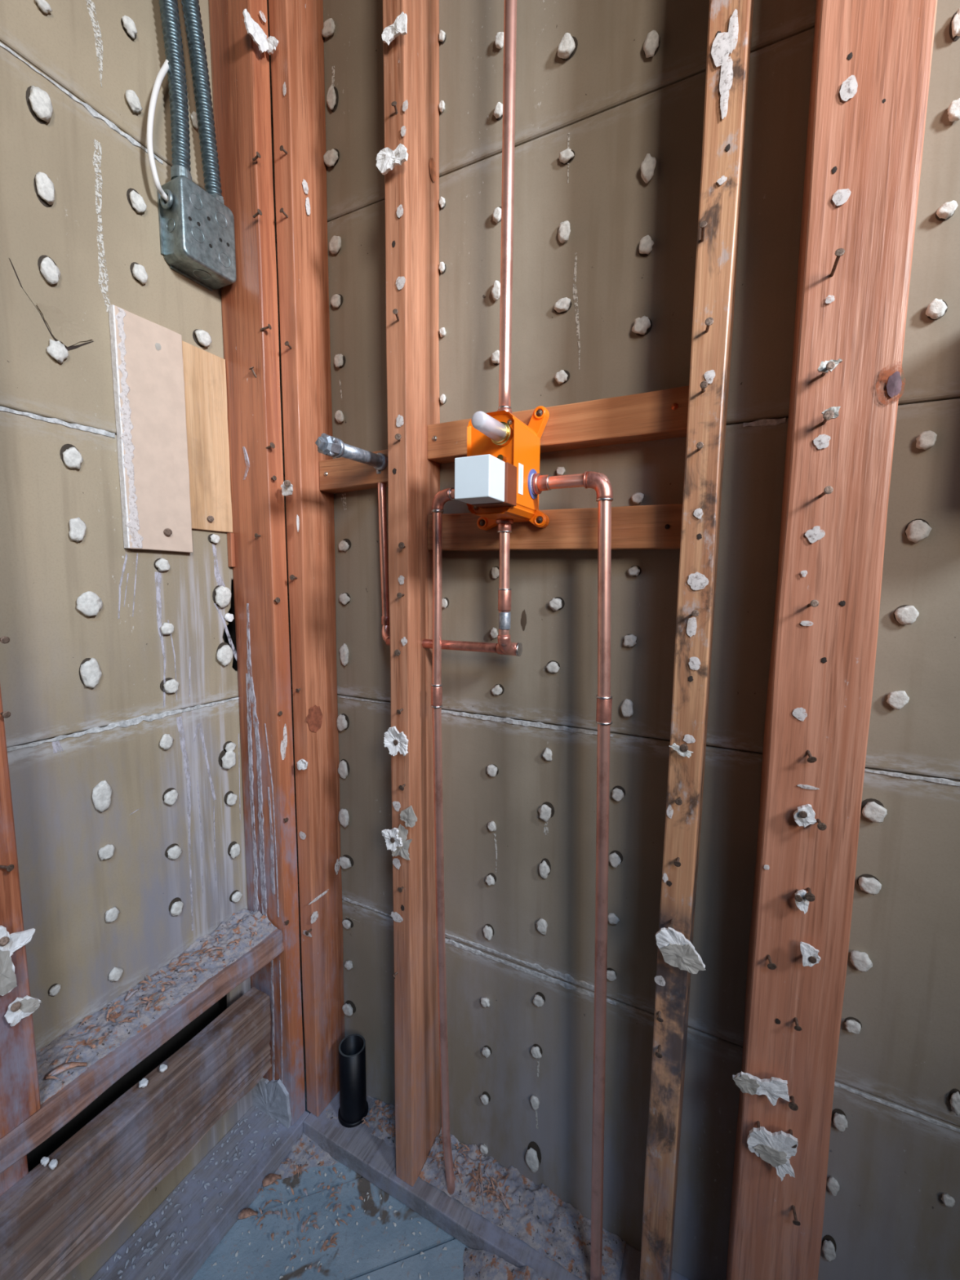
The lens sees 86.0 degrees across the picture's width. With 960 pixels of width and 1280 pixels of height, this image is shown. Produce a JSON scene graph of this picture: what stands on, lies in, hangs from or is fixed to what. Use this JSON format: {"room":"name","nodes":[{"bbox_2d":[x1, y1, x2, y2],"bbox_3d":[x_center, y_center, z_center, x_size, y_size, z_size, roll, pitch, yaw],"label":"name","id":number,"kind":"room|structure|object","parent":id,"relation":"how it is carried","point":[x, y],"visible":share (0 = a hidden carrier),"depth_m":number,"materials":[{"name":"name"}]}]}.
{"room":"building under construction","nodes":[
{"label":"building under construction","id":0,"kind":"room"},
{"bbox_2d":[26,579,237,1172],"bbox_3d":[-0.666,-0.233,0.540,0.030,2.570,1.102,4,7,27],"label":"gap","id":1,"kind":"structure","parent":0,"point":[77,1122],"depth_m":0.83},
{"bbox_2d":[190,1066,466,1279],"bbox_3d":[0.120,1.032,0.275,1.810,0.023,1.100,4,7,27],"label":"floor","id":2,"kind":"structure","parent":0,"point":[339,1262],"depth_m":0.82,"materials":[{"name":"concrete"}]},
{"bbox_2d":[89,1105,309,1279],"bbox_3d":[-0.592,0.963,0.579,0.111,0.037,0.972,4,7,27],"label":"plate","id":3,"kind":"object","parent":2,"relation":"on","point":[203,1234],"visible":0.84,"depth_m":0.84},
{"bbox_2d":[0,1153,28,1195],"bbox_3d":[-0.583,0.761,0.636,0.051,0.354,0.038,4,7,27],"label":"stud","id":4,"kind":"object","parent":3,"relation":"on","point":[18,1170],"visible":0.02,"depth_m":0.61,"materials":[{"name":"brown wood"}]},
{"bbox_2d":[0,986,271,1279],"bbox_3d":[-0.590,0.733,0.516,0.045,0.147,0.906,4,7,27],"label":"board","id":5,"kind":"object","parent":4,"relation":"attached to","point":[51,1220],"visible":1,"depth_m":0.70,"materials":[{"name":"wood"}]},
{"bbox_2d":[98,1106,279,1279],"bbox_3d":[-0.461,0.915,0.842,0.098,0.004,0.303,4,7,27],"label":"plaster grit","id":6,"kind":"object","parent":3,"relation":"on","point":[205,1197],"visible":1,"depth_m":0.83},
{"bbox_2d":[208,0,305,1125],"bbox_3d":[-0.372,-0.295,0.854,0.110,2.410,0.046,4,7,27],"label":"stud","id":7,"kind":"object","parent":3,"relation":"on","point":[242,106],"visible":1,"depth_m":0.85,"materials":[{"name":"brown wood"}]},
{"bbox_2d":[0,0,213,191],"bbox_3d":[-0.606,-0.869,0.434,0.019,0.405,1.049,4,7,27],"label":"board","id":8,"kind":"object","parent":7,"relation":"attached to","point":[109,55],"visible":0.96,"depth_m":0.68,"materials":[{"name":"paper"}]},
{"bbox_2d":[0,41,224,435],"bbox_3d":[-0.609,-0.465,0.479,0.021,0.405,1.049,4,7,27],"label":"board","id":9,"kind":"object","parent":7,"relation":"attached to","point":[80,236],"visible":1,"depth_m":0.66,"materials":[{"name":"paper"}]},
{"bbox_2d":[0,406,238,747],"bbox_3d":[-0.612,-0.062,0.524,0.022,0.408,1.049,4,7,27],"label":"board","id":10,"kind":"object","parent":7,"relation":"attached to","point":[100,632],"visible":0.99,"depth_m":0.69,"materials":[{"name":"paper"}]},
{"bbox_2d":[108,304,192,552],"bbox_3d":[-0.474,-0.294,0.751,0.020,0.324,0.098,4,7,27],"label":"scrap","id":11,"kind":"object","parent":10,"relation":"attached to","point":[148,362],"visible":1,"depth_m":0.74,"materials":[{"name":"beige paper"}]},
{"bbox_2d":[182,340,232,532],"bbox_3d":[-0.437,-0.319,0.829,0.016,0.280,0.077,4,7,27],"label":"plywood offcut","id":12,"kind":"object","parent":10,"relation":"attached to","point":[204,371],"visible":1,"depth_m":0.83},
{"bbox_2d":[6,696,247,1051],"bbox_3d":[-0.616,0.343,0.569,0.022,0.417,1.049,4,7,27],"label":"board","id":13,"kind":"object","parent":7,"relation":"attached to","point":[130,835],"visible":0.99,"depth_m":0.75,"materials":[{"name":"paper"}]},
{"bbox_2d":[0,928,283,1173],"bbox_3d":[-0.603,0.577,0.524,0.099,0.043,0.940,4,7,27],"label":"wood beam","id":14,"kind":"structure","parent":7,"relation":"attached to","point":[57,1110],"depth_m":0.69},
{"bbox_2d":[0,635,40,1138],"bbox_3d":[-0.540,-0.454,0.490,0.117,2.017,0.046,4,7,27],"label":"stud","id":15,"kind":"object","parent":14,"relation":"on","point":[20,1094],"visible":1,"depth_m":0.57,"materials":[{"name":"brown wood"}]},
{"bbox_2d":[0,925,35,995],"bbox_3d":[-0.505,0.339,0.551,0.008,0.079,0.049,4,7,27],"label":"scrap","id":16,"kind":"object","parent":15,"relation":"attached to","point":[17,940],"visible":1,"depth_m":0.55,"materials":[{"name":"paper"}]},
{"bbox_2d":[4,995,41,1026],"bbox_3d":[-0.503,0.406,0.568,0.007,0.029,0.031,4,7,27],"label":"scrap","id":17,"kind":"object","parent":15,"relation":"attached to","point":[29,1005],"visible":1,"depth_m":0.57,"materials":[{"name":"paper"}]},
{"bbox_2d":[35,908,276,1105],"bbox_3d":[-0.486,0.524,0.756,0.088,0.026,0.404,4,7,27],"label":"debris","id":18,"kind":"object","parent":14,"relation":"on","point":[77,1037],"visible":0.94,"depth_m":0.75,"materials":[{"name":"grey stone"}]},
{"bbox_2d":[45,1062,86,1078],"bbox_3d":[-0.516,0.535,0.643,0.040,0.009,0.012,-3,7,-30],"label":"chip","id":19,"kind":"object","parent":18,"relation":"on","point":[64,1066],"visible":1,"depth_m":0.64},
{"bbox_2d":[45,918,271,1079],"bbox_3d":[-0.483,0.519,0.766,0.072,0.010,0.382,4,7,27],"label":"wood shavings","id":20,"kind":"object","parent":18,"relation":"on","point":[92,1046],"visible":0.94,"depth_m":0.75},
{"bbox_2d":[62,976,253,1279],"bbox_3d":[-0.626,0.752,0.618,0.010,0.416,1.049,4,7,27],"label":"board","id":21,"kind":"object","parent":7,"relation":"attached to","point":[90,1265],"visible":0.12,"depth_m":0.85,"materials":[{"name":"wood"}]},
{"bbox_2d":[157,174,236,290],"bbox_3d":[-0.424,-0.610,0.775,0.048,0.114,0.097,4,7,27],"label":"junction box","id":22,"kind":"object","parent":7,"relation":"attached to","point":[197,229],"visible":1,"depth_m":0.76,"materials":[{"name":"metal"}]},
{"bbox_2d":[146,59,168,201],"bbox_3d":[-0.442,-0.794,0.721,0.014,0.341,0.070,1,6,7],"label":"cable","id":23,"kind":"object","parent":22,"relation":"attached to","point":[162,72],"visible":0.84,"depth_m":0.70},
{"bbox_2d":[159,0,191,180],"bbox_3d":[-0.437,-0.949,0.695,0.027,0.586,0.068,3,7,25],"label":"conduit","id":24,"kind":"object","parent":22,"relation":"attached to","point":[169,11],"visible":0.95,"depth_m":0.73,"materials":[{"name":"metal"}]},
{"bbox_2d":[181,0,223,204],"bbox_3d":[-0.422,-0.968,0.725,0.024,0.618,0.104,4,7,27],"label":"conduit","id":25,"kind":"object","parent":22,"relation":"attached to","point":[191,8],"visible":0.98,"depth_m":0.76,"materials":[{"name":"metal"}]},
{"bbox_2d":[226,533,235,567],"bbox_3d":[-0.424,-0.153,0.878,0.009,0.057,0.008,4,7,27],"label":"wood shim","id":26,"kind":"object","parent":7,"relation":"attached to","point":[230,536],"visible":1,"depth_m":0.88,"materials":[{"name":"brown wood"}]},
{"bbox_2d":[242,8,268,53],"bbox_3d":[-0.327,-0.884,0.752,0.006,0.032,0.043,4,7,27],"label":"scrap","id":27,"kind":"object","parent":7,"relation":"attached to","point":[253,28],"visible":1,"depth_m":0.75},
{"bbox_2d":[251,1077,291,1128],"bbox_3d":[-0.411,0.893,0.985,0.133,0.155,0.009,4,7,27],"label":"lump","id":28,"kind":"object","parent":7,"relation":"attached to","point":[271,1097],"visible":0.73,"depth_m":0.97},
{"bbox_2d":[266,35,278,55],"bbox_3d":[-0.312,-0.895,0.774,0.025,0.022,0.006,4,7,27],"label":"scrap","id":29,"kind":"object","parent":7,"relation":"attached to","point":[273,42],"visible":1,"depth_m":0.77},
{"bbox_2d":[280,740,285,759],"bbox_3d":[-0.339,0.190,0.887,0.001,0.035,0.012,4,7,27],"label":"plaster","id":30,"kind":"object","parent":7,"relation":"attached to","point":[282,742],"depth_m":0.89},
{"bbox_2d":[283,723,287,746],"bbox_3d":[-0.336,0.167,0.889,0.001,0.046,0.009,4,7,27],"label":"plaster","id":31,"kind":"object","parent":7,"relation":"on","point":[285,725],"depth_m":0.89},
{"bbox_2d":[237,1207,257,1219],"bbox_3d":[-0.380,0.942,0.844,0.029,0.011,0.014,-2,7,-19],"label":"chip","id":32,"kind":"object","parent":2,"relation":"on","point":[243,1214],"visible":1,"depth_m":0.84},
{"bbox_2d":[262,1173,281,1186],"bbox_3d":[-0.359,0.932,0.889,0.030,0.009,0.017,-3,7,-30],"label":"chip","id":33,"kind":"object","parent":2,"relation":"on","point":[269,1179],"visible":1,"depth_m":0.89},
{"bbox_2d":[248,1149,363,1272],"bbox_3d":[-0.291,0.937,0.858,0.175,0.010,0.129,4,7,27],"label":"wood shavings","id":34,"kind":"object","parent":2,"relation":"on","point":[331,1241],"visible":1,"depth_m":0.84},
{"bbox_2d":[257,1132,359,1279],"bbox_3d":[-0.282,0.950,0.832,0.216,0.018,0.201,4,7,27],"label":"debris","id":35,"kind":"object","parent":2,"relation":"on","point":[304,1142],"visible":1,"depth_m":0.93,"materials":[{"name":"grey stone"}]},
{"bbox_2d":[213,1159,447,1279],"bbox_3d":[-0.178,0.965,0.742,0.457,0.003,0.259,4,7,27],"label":"plaster grit","id":36,"kind":"object","parent":2,"relation":"on","point":[445,1248],"visible":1,"depth_m":0.82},
{"bbox_2d":[302,1090,689,1279],"bbox_3d":[0.347,0.961,0.681,1.478,0.037,0.099,4,7,27],"label":"plate","id":37,"kind":"object","parent":2,"relation":"on","point":[375,1162],"visible":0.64,"depth_m":0.85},
{"bbox_2d":[268,0,344,1116],"bbox_3d":[-0.300,-0.296,0.869,0.046,2.410,0.112,4,7,27],"label":"stud","id":38,"kind":"object","parent":37,"relation":"on","point":[297,61],"visible":0.99,"depth_m":0.87,"materials":[{"name":"brown wood"}]},
{"bbox_2d":[280,481,293,496],"bbox_3d":[-0.312,-0.245,0.832,0.024,0.023,0.007,4,7,27],"label":"scrap","id":39,"kind":"object","parent":38,"relation":"attached to","point":[286,491],"visible":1,"depth_m":0.83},
{"bbox_2d":[297,759,307,769],"bbox_3d":[-0.306,0.215,0.887,0.022,0.019,0.007,4,7,27],"label":"scrap","id":40,"kind":"object","parent":38,"relation":"attached to","point":[302,764],"visible":1,"depth_m":0.89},
{"bbox_2d":[302,179,308,194],"bbox_3d":[-0.276,-0.718,0.816,0.001,0.020,0.014,4,7,27],"label":"plaster","id":41,"kind":"object","parent":38,"relation":"on","point":[304,182],"depth_m":0.82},
{"bbox_2d":[305,196,310,214],"bbox_3d":[-0.275,-0.693,0.822,0.001,0.028,0.010,4,7,27],"label":"plaster","id":42,"kind":"object","parent":38,"relation":"attached to","point":[307,198],"depth_m":0.82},
{"bbox_2d":[311,911,318,923],"bbox_3d":[-0.299,0.500,0.931,0.001,0.021,0.019,4,7,27],"label":"plaster","id":43,"kind":"object","parent":38,"relation":"attached to","point":[314,914],"depth_m":0.93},
{"bbox_2d":[309,888,328,904],"bbox_3d":[-0.293,0.468,0.938,0.001,0.006,0.052,4,7,27],"label":"nail","id":44,"kind":"object","parent":38,"relation":"attached to","point":[317,896],"depth_m":0.94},
{"bbox_2d":[334,858,340,875],"bbox_3d":[-0.271,0.431,0.978,0.001,0.031,0.016,4,7,27],"label":"plaster","id":45,"kind":"object","parent":38,"relation":"attached to","point":[337,867],"depth_m":0.98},
{"bbox_2d":[319,448,387,493],"bbox_3d":[-0.185,-0.280,0.854,0.183,0.056,0.037,4,7,27],"label":"blocking","id":46,"kind":"object","parent":38,"relation":"attached to","point":[338,475],"visible":0.62,"depth_m":0.85,"materials":[{"name":"brown wood"}]},
{"bbox_2d":[315,433,387,471],"bbox_3d":[-0.183,-0.275,0.767,0.032,0.033,0.156,4,7,27],"label":"pipe stub","id":47,"kind":"object","parent":46,"relation":"attached to","point":[327,445],"visible":0.98,"depth_m":0.74,"materials":[{"name":"metal"}]},
{"bbox_2d":[337,1034,368,1128],"bbox_3d":[-0.241,0.848,0.979,0.057,0.172,0.057,4,7,27],"label":"pipe","id":48,"kind":"object","parent":37,"relation":"on","point":[353,1104],"visible":0.93,"depth_m":0.96,"materials":[{"name":"black plastic"}]},
{"bbox_2d":[327,1096,395,1146],"bbox_3d":[-0.206,0.900,0.970,0.180,0.016,0.074,4,7,27],"label":"debris","id":49,"kind":"object","parent":37,"relation":"on","point":[373,1130],"visible":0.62,"depth_m":0.96,"materials":[{"name":"grey stone"}]},
{"bbox_2d":[361,1099,395,1137],"bbox_3d":[-0.178,0.896,0.962,0.076,0.010,0.053,4,7,27],"label":"wood shavings","id":50,"kind":"object","parent":49,"relation":"on","point":[377,1102],"visible":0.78,"depth_m":0.97},
{"bbox_2d":[382,0,440,1186],"bbox_3d":[-0.101,-0.283,0.771,0.043,2.410,0.109,4,7,27],"label":"stud","id":51,"kind":"object","parent":37,"relation":"on","point":[411,60],"visible":0.94,"depth_m":0.77,"materials":[{"name":"brown wood"}]},
{"bbox_2d":[376,143,408,174],"bbox_3d":[-0.117,-0.641,0.686,0.049,0.029,0.007,4,7,27],"label":"scrap","id":52,"kind":"object","parent":51,"relation":"attached to","point":[387,159],"visible":1,"depth_m":0.69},
{"bbox_2d":[381,827,403,851],"bbox_3d":[-0.132,0.305,0.796,0.038,0.038,0.019,4,7,27],"label":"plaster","id":53,"kind":"object","parent":51,"relation":"attached to","point":[393,841],"visible":1,"depth_m":0.79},
{"bbox_2d":[382,11,407,44],"bbox_3d":[-0.111,-0.793,0.669,0.038,0.027,0.007,4,7,27],"label":"scrap","id":54,"kind":"object","parent":51,"relation":"attached to","point":[398,27],"visible":1,"depth_m":0.67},
{"bbox_2d":[383,726,408,755],"bbox_3d":[-0.123,0.151,0.773,0.043,0.046,0.021,4,7,27],"label":"rosette","id":55,"kind":"object","parent":51,"relation":"attached to","point":[395,741],"visible":1,"depth_m":0.77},
{"bbox_2d":[392,857,400,869],"bbox_3d":[-0.131,0.352,0.810,0.016,0.018,0.001,4,7,27],"label":"plaster","id":56,"kind":"object","parent":51,"relation":"attached to","point":[396,861],"depth_m":0.81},
{"bbox_2d":[392,800,400,811],"bbox_3d":[-0.130,0.258,0.799,0.016,0.016,0.001,4,7,27],"label":"plaster","id":57,"kind":"object","parent":51,"relation":"attached to","point":[396,804],"depth_m":0.80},
{"bbox_2d":[391,911,403,922],"bbox_3d":[-0.133,0.442,0.821,0.024,0.017,0.001,4,7,27],"label":"plaster","id":58,"kind":"object","parent":51,"relation":"attached to","point":[397,917],"depth_m":0.82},
{"bbox_2d":[395,414,404,426],"bbox_3d":[-0.114,-0.311,0.730,0.014,0.017,0.001,4,7,27],"label":"plaster","id":59,"kind":"object","parent":51,"relation":"on","point":[399,418],"depth_m":0.73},
{"bbox_2d":[396,204,403,217],"bbox_3d":[-0.109,-0.582,0.699,0.012,0.016,0.001,4,7,27],"label":"plaster","id":60,"kind":"object","parent":51,"relation":"attached to","point":[399,207],"depth_m":0.70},
{"bbox_2d":[395,276,405,289],"bbox_3d":[-0.109,-0.492,0.709,0.016,0.017,0.001,4,7,27],"label":"plaster","id":61,"kind":"object","parent":51,"relation":"attached to","point":[400,281],"depth_m":0.71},
{"bbox_2d":[391,824,412,860],"bbox_3d":[-0.120,0.311,0.793,0.039,0.056,0.003,4,7,27],"label":"paper","id":62,"kind":"object","parent":51,"relation":"attached to","point":[402,851],"visible":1,"depth_m":0.79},
{"bbox_2d":[400,805,417,827],"bbox_3d":[-0.108,0.265,0.776,0.030,0.036,0.005,4,7,27],"label":"scrap","id":63,"kind":"object","parent":51,"relation":"attached to","point":[408,815],"visible":1,"depth_m":0.77,"materials":[{"name":"paper"}]},
{"bbox_2d":[266,0,816,243],"bbox_3d":[0.338,-0.868,0.545,1.586,0.405,0.020,4,7,27],"label":"board","id":64,"kind":"object","parent":51,"relation":"attached to","point":[577,60],"visible":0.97,"depth_m":0.70,"materials":[{"name":"paper"}]},
{"bbox_2d":[427,503,682,551],"bbox_3d":[0.092,-0.154,0.725,0.370,0.059,0.039,4,7,27],"label":"blocking","id":65,"kind":"object","parent":51,"relation":"attached to","point":[655,526],"visible":0.73,"depth_m":0.69,"materials":[{"name":"brown wood"}]},
{"bbox_2d":[427,385,688,463],"bbox_3d":[0.094,-0.289,0.709,0.371,0.051,0.039,4,7,27],"label":"blocking","id":66,"kind":"object","parent":51,"relation":"attached to","point":[658,415],"visible":0.79,"depth_m":0.66,"materials":[{"name":"brown wood"}]},
{"bbox_2d":[454,405,549,530],"bbox_3d":[0.013,-0.227,0.647,0.105,0.158,0.157,4,7,27],"label":"shower valve","id":67,"kind":"object","parent":66,"relation":"attached to","point":[494,478],"visible":0.98,"depth_m":0.62,"materials":[{"name":"orange plastic"}]},
{"bbox_2d":[376,469,522,656],"bbox_3d":[-0.062,-0.124,0.769,0.263,0.283,0.050,4,7,30],"label":"pipe","id":68,"kind":"object","parent":67,"relation":"attached to","point":[504,646],"visible":0.94,"depth_m":0.74,"materials":[{"name":"orange metal"}]},
{"bbox_2d":[495,642,516,655],"bbox_3d":[0.041,0.013,0.738,0.032,0.018,0.018,4,7,27],"label":"pipe fitting","id":69,"kind":"object","parent":68,"relation":"attached to","point":[513,651],"depth_m":0.73,"materials":[{"name":"orange metal"}]},
{"bbox_2d":[497,0,516,413],"bbox_3d":[0.038,-0.891,0.598,0.020,1.237,0.020,4,7,27],"label":"riser pipe","id":70,"kind":"object","parent":67,"relation":"on","point":[510,6],"visible":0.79,"depth_m":0.63,"materials":[{"name":"orange metal"}]},
{"bbox_2d":[527,468,537,498],"bbox_3d":[0.070,-0.205,0.677,0.002,0.038,0.038,4,7,27],"label":"washer","id":71,"kind":"object","parent":67,"relation":"in","point":[531,472],"depth_m":0.67,"materials":[{"name":"blue plastic"}]},
{"bbox_2d":[275,0,959,475],"bbox_3d":[0.334,-0.464,0.590,1.586,0.405,0.020,4,7,27],"label":"board","id":72,"kind":"object","parent":51,"relation":"attached to","point":[606,204],"visible":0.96,"depth_m":0.66,"materials":[{"name":"paper"}]},
{"bbox_2d":[283,398,959,780],"bbox_3d":[0.331,-0.061,0.635,1.586,0.406,0.020,4,7,27],"label":"board","id":73,"kind":"object","parent":51,"relation":"attached to","point":[914,728],"visible":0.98,"depth_m":0.67,"materials":[{"name":"paper"}]},
{"bbox_2d":[290,688,959,1126],"bbox_3d":[0.326,0.342,0.680,1.586,0.408,0.021,4,7,27],"label":"board","id":74,"kind":"object","parent":51,"relation":"attached to","point":[519,797],"visible":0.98,"depth_m":0.72,"materials":[{"name":"paper"}]},
{"bbox_2d":[297,883,959,1279],"bbox_3d":[0.322,0.744,0.725,1.586,0.434,0.021,4,7,27],"label":"board","id":75,"kind":"object","parent":51,"relation":"attached to","point":[520,1037],"visible":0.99,"depth_m":0.78,"materials":[{"name":"paper"}]},
{"bbox_2d":[431,487,455,1194],"bbox_3d":[-0.034,0.357,0.793,0.095,1.155,0.019,4,7,27],"label":"supply pipe","id":76,"kind":"object","parent":37,"relation":"on","point":[442,496],"visible":0.98,"depth_m":0.79,"materials":[{"name":"orange metal"}]},
{"bbox_2d":[418,1127,626,1279],"bbox_3d":[0.060,0.912,0.835,0.332,0.025,0.074,4,7,27],"label":"debris","id":77,"kind":"object","parent":37,"relation":"on","point":[536,1216],"visible":0.92,"depth_m":0.82,"materials":[{"name":"grey stone"}]},
{"bbox_2d":[427,1135,511,1208],"bbox_3d":[-0.014,0.903,0.881,0.157,0.015,0.062,4,7,27],"label":"wood shavings","id":78,"kind":"object","parent":77,"relation":"on","point":[457,1168],"visible":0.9,"depth_m":0.86},
{"bbox_2d":[531,471,613,1279],"bbox_3d":[0.120,0.351,0.701,0.133,1.136,0.027,5,8,35],"label":"supply pipe","id":79,"kind":"object","parent":37,"relation":"on","point":[600,482],"visible":1,"depth_m":0.66,"materials":[{"name":"orange metal"}]},
{"bbox_2d":[639,0,754,1279],"bbox_3d":[0.261,-0.260,0.588,0.047,2.410,0.111,4,7,27],"label":"stud","id":80,"kind":"object","parent":37,"relation":"on","point":[730,21],"visible":0.98,"depth_m":0.58,"materials":[{"name":"wood"}]},
{"bbox_2d":[654,975,665,986],"bbox_3d":[0.223,0.421,0.638,0.013,0.013,0.001,4,7,27],"label":"plaster","id":81,"kind":"object","parent":80,"relation":"attached to","point":[660,980],"depth_m":0.64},
{"bbox_2d":[666,804,673,818],"bbox_3d":[0.226,0.204,0.613,0.008,0.017,0.001,4,7,27],"label":"plaster","id":82,"kind":"object","parent":80,"relation":"attached to","point":[669,807],"depth_m":0.61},
{"bbox_2d":[655,927,705,973],"bbox_3d":[0.236,0.364,0.606,0.056,0.046,0.009,4,7,27],"label":"scrap","id":83,"kind":"object","parent":80,"relation":"hanging from","point":[677,950],"visible":1,"depth_m":0.60,"materials":[{"name":"paper"}]},
{"bbox_2d":[669,742,693,757],"bbox_3d":[0.231,0.127,0.591,0.026,0.015,0.005,4,7,27],"label":"scrap","id":84,"kind":"object","parent":80,"relation":"attached to","point":[688,753],"visible":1,"depth_m":0.59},
{"bbox_2d":[683,734,695,743],"bbox_3d":[0.242,0.114,0.595,0.013,0.011,0.001,4,7,27],"label":"plaster","id":85,"kind":"object","parent":80,"relation":"on","point":[687,739],"depth_m":0.60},
{"bbox_2d":[686,617,697,636],"bbox_3d":[0.239,-0.014,0.583,0.011,0.023,0.001,4,7,27],"label":"plaster","id":86,"kind":"object","parent":80,"relation":"on","point":[691,622],"depth_m":0.58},
{"bbox_2d":[688,657,700,670],"bbox_3d":[0.244,0.027,0.585,0.013,0.015,0.001,4,7,27],"label":"plaster","id":87,"kind":"object","parent":80,"relation":"attached to","point":[694,663],"depth_m":0.58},
{"bbox_2d":[687,572,708,590],"bbox_3d":[0.243,-0.066,0.575,0.022,0.021,0.001,4,7,27],"label":"plaster","id":88,"kind":"object","parent":80,"relation":"attached to","point":[695,580],"depth_m":0.58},
{"bbox_2d":[693,507,702,519],"bbox_3d":[0.241,-0.140,0.568,0.010,0.012,0.001,4,7,27],"label":"plaster","id":89,"kind":"object","parent":80,"relation":"attached to","point":[698,512],"depth_m":0.57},
{"bbox_2d":[704,369,715,383],"bbox_3d":[0.246,-0.281,0.551,0.011,0.014,0.001,4,7,27],"label":"plaster","id":90,"kind":"object","parent":80,"relation":"attached to","point":[709,375],"depth_m":0.55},
{"bbox_2d":[711,31,729,66],"bbox_3d":[0.243,-0.596,0.518,0.020,0.031,0.001,4,7,27],"label":"plaster","id":91,"kind":"object","parent":80,"relation":"on","point":[720,41],"depth_m":0.52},
{"bbox_2d":[716,175,727,185],"bbox_3d":[0.248,-0.472,0.529,0.010,0.008,0.001,4,7,27],"label":"plaster","id":92,"kind":"object","parent":80,"relation":"attached to","point":[721,180],"depth_m":0.53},
{"bbox_2d":[720,89,728,119],"bbox_3d":[0.248,-0.545,0.522,0.008,0.031,0.001,4,7,27],"label":"plaster","id":93,"kind":"object","parent":80,"relation":"attached to","point":[724,94],"depth_m":0.52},
{"bbox_2d":[719,54,733,94],"bbox_3d":[0.248,-0.570,0.519,0.012,0.039,0.001,4,7,27],"label":"plaster","id":94,"kind":"object","parent":80,"relation":"on","point":[726,61],"depth_m":0.52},
{"bbox_2d":[728,8,738,53],"bbox_3d":[0.252,-0.606,0.513,0.010,0.039,0.001,4,7,27],"label":"plaster","id":95,"kind":"object","parent":80,"relation":"on","point":[733,14],"depth_m":0.51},
{"bbox_2d":[725,0,937,1279],"bbox_3d":[0.372,-0.252,0.529,0.094,2.410,0.117,4,7,27],"label":"stud","id":96,"kind":"object","parent":37,"relation":"on","point":[871,65],"visible":1,"depth_m":0.52,"materials":[{"name":"brown wood"}]},
{"bbox_2d":[732,1071,789,1106],"bbox_3d":[0.318,0.505,0.584,0.057,0.033,0.008,3,7,24],"label":"scrap","id":97,"kind":"object","parent":96,"relation":"attached to","point":[774,1088],"visible":1,"depth_m":0.58,"materials":[{"name":"paper"}]},
{"bbox_2d":[746,1126,798,1182],"bbox_3d":[0.331,0.581,0.585,0.049,0.059,0.008,4,7,27],"label":"scrap","id":98,"kind":"object","parent":96,"relation":"attached to","point":[775,1148],"visible":1,"depth_m":0.58,"materials":[{"name":"paper"}]},
{"bbox_2d":[792,707,807,721],"bbox_3d":[0.337,0.078,0.543,0.013,0.015,0.001,4,7,27],"label":"plaster","id":99,"kind":"object","parent":96,"relation":"attached to","point":[799,714],"depth_m":0.54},
{"bbox_2d":[795,889,808,914],"bbox_3d":[0.345,0.280,0.552,0.013,0.025,0.007,4,7,27],"label":"scrap","id":100,"kind":"object","parent":96,"relation":"attached to","point":[803,905],"visible":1,"depth_m":0.55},
{"bbox_2d":[793,804,816,827],"bbox_3d":[0.343,0.185,0.543,0.021,0.024,0.009,4,7,27],"label":"scrap","id":101,"kind":"object","parent":96,"relation":"attached to","point":[811,819],"visible":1,"depth_m":0.54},
{"bbox_2d":[797,784,819,790],"bbox_3d":[0.348,0.156,0.546,0.021,0.005,0.001,4,7,27],"label":"plaster","id":102,"kind":"object","parent":96,"relation":"attached to","point":[800,787],"depth_m":0.55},
{"bbox_2d":[800,941,820,967],"bbox_3d":[0.353,0.339,0.551,0.019,0.025,0.005,4,7,27],"label":"scrap","id":103,"kind":"object","parent":96,"relation":"attached to","point":[807,950],"visible":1,"depth_m":0.55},
{"bbox_2d":[804,525,825,542],"bbox_3d":[0.339,-0.107,0.522,0.018,0.017,0.001,4,7,27],"label":"plaster","id":104,"kind":"object","parent":96,"relation":"attached to","point":[813,534],"depth_m":0.52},
{"bbox_2d":[813,434,831,448],"bbox_3d":[0.340,-0.197,0.512,0.014,0.014,0.001,4,7,27],"label":"plaster","id":105,"kind":"object","parent":96,"relation":"attached to","point":[820,441],"depth_m":0.51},
{"bbox_2d":[817,358,842,373],"bbox_3d":[0.336,-0.263,0.495,0.020,0.011,0.005,3,7,20],"label":"scrap","id":106,"kind":"object","parent":96,"relation":"attached to","point":[822,368],"visible":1,"depth_m":0.49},
{"bbox_2d":[825,294,835,303],"bbox_3d":[0.339,-0.330,0.498,0.007,0.008,0.001,4,7,27],"label":"plaster","id":107,"kind":"object","parent":96,"relation":"attached to","point":[829,299],"depth_m":0.50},
{"bbox_2d":[821,406,840,420],"bbox_3d":[0.340,-0.219,0.499,0.015,0.012,0.005,4,7,27],"label":"scrap","id":108,"kind":"object","parent":96,"relation":"attached to","point":[835,409],"visible":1,"depth_m":0.50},
{"bbox_2d":[831,188,850,205],"bbox_3d":[0.342,-0.419,0.487,0.015,0.014,0.001,4,7,27],"label":"plaster","id":109,"kind":"object","parent":96,"relation":"attached to","point":[840,197],"depth_m":0.49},
{"bbox_2d":[839,75,857,101],"bbox_3d":[0.342,-0.511,0.477,0.014,0.021,0.001,4,7,27],"label":"plaster","id":110,"kind":"object","parent":96,"relation":"attached to","point":[848,84],"depth_m":0.48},
{"bbox_2d":[447,1240,549,1279],"bbox_3d":[0.064,0.958,0.679,0.340,0.048,0.161,4,7,27],"label":"debris","id":111,"kind":"object","parent":2,"relation":"on","point":[478,1264],"visible":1,"depth_m":0.78,"materials":[{"name":"grey stone"}]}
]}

